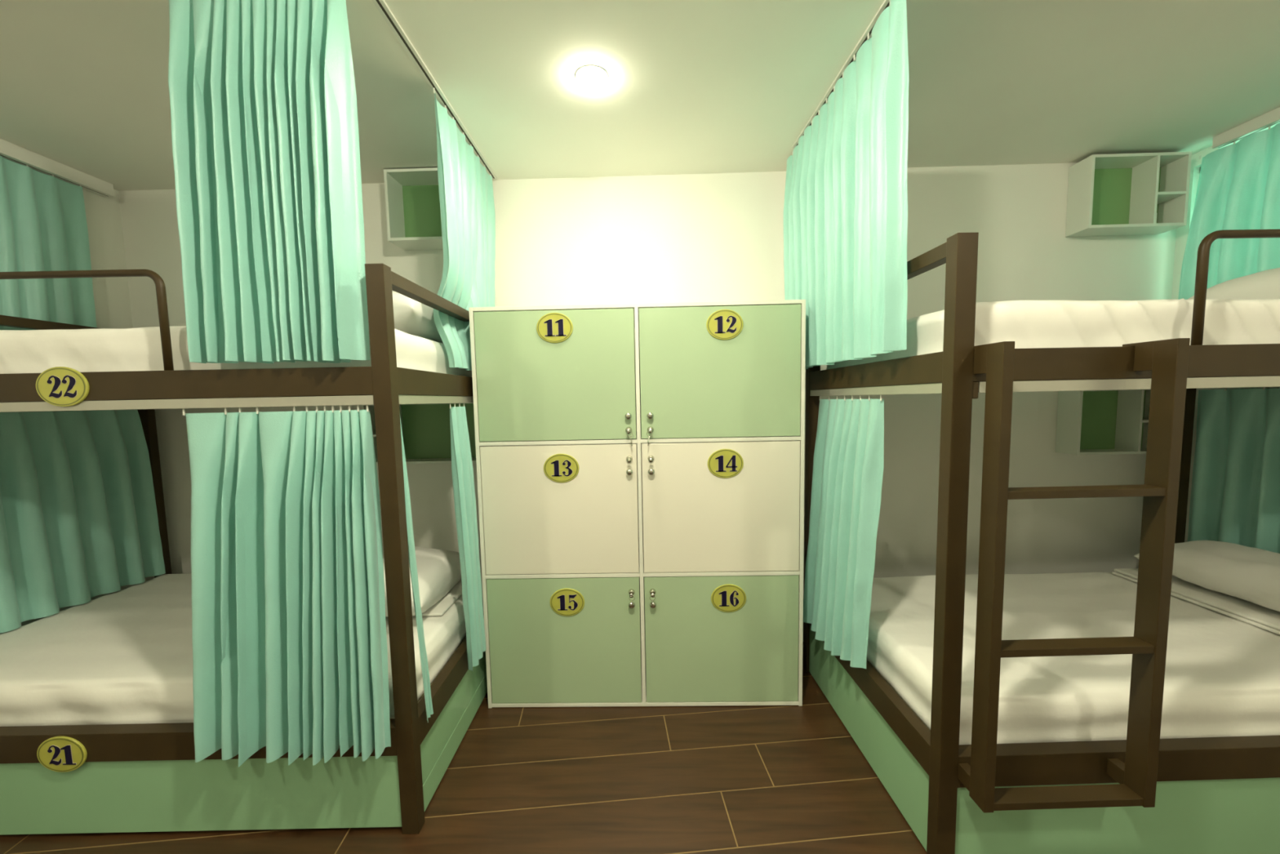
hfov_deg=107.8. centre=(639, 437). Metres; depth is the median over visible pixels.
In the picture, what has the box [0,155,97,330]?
curtain
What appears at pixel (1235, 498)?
curtain
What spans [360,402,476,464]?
wall shelf
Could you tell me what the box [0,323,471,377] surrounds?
mattress
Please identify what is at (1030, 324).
mattress
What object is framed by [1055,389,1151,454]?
wall shelf
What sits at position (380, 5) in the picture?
track
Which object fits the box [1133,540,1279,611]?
pillow
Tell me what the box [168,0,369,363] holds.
curtain
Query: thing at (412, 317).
pillow
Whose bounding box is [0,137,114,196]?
track
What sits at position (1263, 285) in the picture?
pillow
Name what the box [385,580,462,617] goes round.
sheet
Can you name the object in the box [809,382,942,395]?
track
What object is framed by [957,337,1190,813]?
ladder
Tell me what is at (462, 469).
curtain
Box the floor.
[0,641,926,853]
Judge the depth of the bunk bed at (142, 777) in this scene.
1.50 m
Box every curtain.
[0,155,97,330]
[0,408,165,632]
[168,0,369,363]
[182,404,391,767]
[400,417,433,722]
[433,87,495,370]
[449,403,486,671]
[783,0,908,368]
[803,395,884,668]
[1177,122,1279,299]
[1187,386,1279,553]
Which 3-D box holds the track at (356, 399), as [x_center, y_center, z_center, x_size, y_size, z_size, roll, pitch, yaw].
[-1.717,-0.096,1.405,1.843,0.028,0.028,-1,5,0]
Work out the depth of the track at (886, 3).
1.62 m
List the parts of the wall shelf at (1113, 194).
panel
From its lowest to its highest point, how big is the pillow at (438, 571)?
0.216 m
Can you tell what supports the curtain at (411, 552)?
hanging from the track at (403, 399)
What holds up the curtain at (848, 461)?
hanging from the track at (936, 388)
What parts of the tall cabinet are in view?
door, door, door, knob, knob, knob, knob, knob, knob, door, door, door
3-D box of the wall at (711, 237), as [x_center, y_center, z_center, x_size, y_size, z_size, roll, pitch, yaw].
[0.015,-0.108,2.609,5.811,2.550,0.120,-1,5,1]
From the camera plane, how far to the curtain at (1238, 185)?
2.11 m
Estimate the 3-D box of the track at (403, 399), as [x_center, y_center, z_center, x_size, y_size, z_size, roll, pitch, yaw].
[-0.759,-0.161,1.964,0.030,0.028,1.063,-1,5,0]
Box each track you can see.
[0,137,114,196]
[0,395,373,412]
[371,0,497,178]
[398,395,473,404]
[792,0,889,147]
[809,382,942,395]
[978,376,1279,392]
[1212,106,1279,148]
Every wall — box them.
[0,188,154,634]
[118,162,1176,641]
[1171,146,1279,542]
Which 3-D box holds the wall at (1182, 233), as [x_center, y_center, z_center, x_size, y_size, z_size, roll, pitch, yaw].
[2.813,0.047,0.027,0.120,2.550,4.949,-1,5,1]
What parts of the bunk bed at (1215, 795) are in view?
post, panel, rail, rail, rail, post, rail, panel, rail, rail, post, guard rail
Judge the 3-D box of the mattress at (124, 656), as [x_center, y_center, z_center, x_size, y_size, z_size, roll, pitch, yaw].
[-1.698,0.845,2.053,1.842,0.179,1.053,-1,5,0]
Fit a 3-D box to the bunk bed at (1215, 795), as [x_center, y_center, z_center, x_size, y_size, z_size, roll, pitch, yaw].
[1.762,0.303,1.800,1.880,1.792,1.045,-1,5,-1]
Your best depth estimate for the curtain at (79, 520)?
2.12 m
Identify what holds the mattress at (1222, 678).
on the bunk bed at (1215, 795)
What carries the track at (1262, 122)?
attached to the ceiling
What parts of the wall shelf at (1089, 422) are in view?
panel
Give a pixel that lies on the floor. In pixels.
(723, 779)
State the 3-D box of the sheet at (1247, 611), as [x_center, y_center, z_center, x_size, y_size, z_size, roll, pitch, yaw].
[2.455,0.665,1.917,0.364,0.030,0.663,-1,5,-1]
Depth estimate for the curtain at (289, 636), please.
1.39 m
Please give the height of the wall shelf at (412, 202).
0.344 m
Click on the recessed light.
(590, 76)
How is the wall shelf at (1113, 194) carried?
attached to the wall at (711, 237)
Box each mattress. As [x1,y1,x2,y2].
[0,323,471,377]
[0,567,483,726]
[826,297,1279,369]
[866,572,1279,745]
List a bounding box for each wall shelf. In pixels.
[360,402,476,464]
[383,167,443,250]
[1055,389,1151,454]
[1065,151,1191,236]
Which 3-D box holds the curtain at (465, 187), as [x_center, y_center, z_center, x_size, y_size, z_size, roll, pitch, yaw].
[-0.783,-0.810,2.094,0.104,1.020,0.665,-1,5,0]
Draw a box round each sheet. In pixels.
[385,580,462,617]
[1111,568,1279,635]
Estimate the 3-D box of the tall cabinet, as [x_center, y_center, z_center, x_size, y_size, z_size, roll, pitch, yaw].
[0.006,0.303,2.286,1.414,1.782,0.584,-1,5,1]
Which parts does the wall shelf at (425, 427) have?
panel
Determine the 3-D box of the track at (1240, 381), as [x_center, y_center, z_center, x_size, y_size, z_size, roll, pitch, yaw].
[1.769,-0.153,1.255,1.750,0.028,0.030,-1,5,-1]
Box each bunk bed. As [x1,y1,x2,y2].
[0,263,487,835]
[803,229,1279,853]
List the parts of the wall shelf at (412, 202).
panel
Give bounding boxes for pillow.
[382,546,461,616]
[392,291,443,342]
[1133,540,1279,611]
[1186,267,1279,299]
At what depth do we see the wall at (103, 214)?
2.44 m
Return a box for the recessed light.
[575,64,608,88]
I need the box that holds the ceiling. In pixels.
[0,0,1279,191]
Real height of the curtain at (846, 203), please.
1.036 m
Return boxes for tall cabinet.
[468,299,805,708]
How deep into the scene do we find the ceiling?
1.71 m
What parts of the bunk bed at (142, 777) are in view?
rail, guard rail, post, rail, rail, panel, rail, post, rail, rail, rail, panel, panel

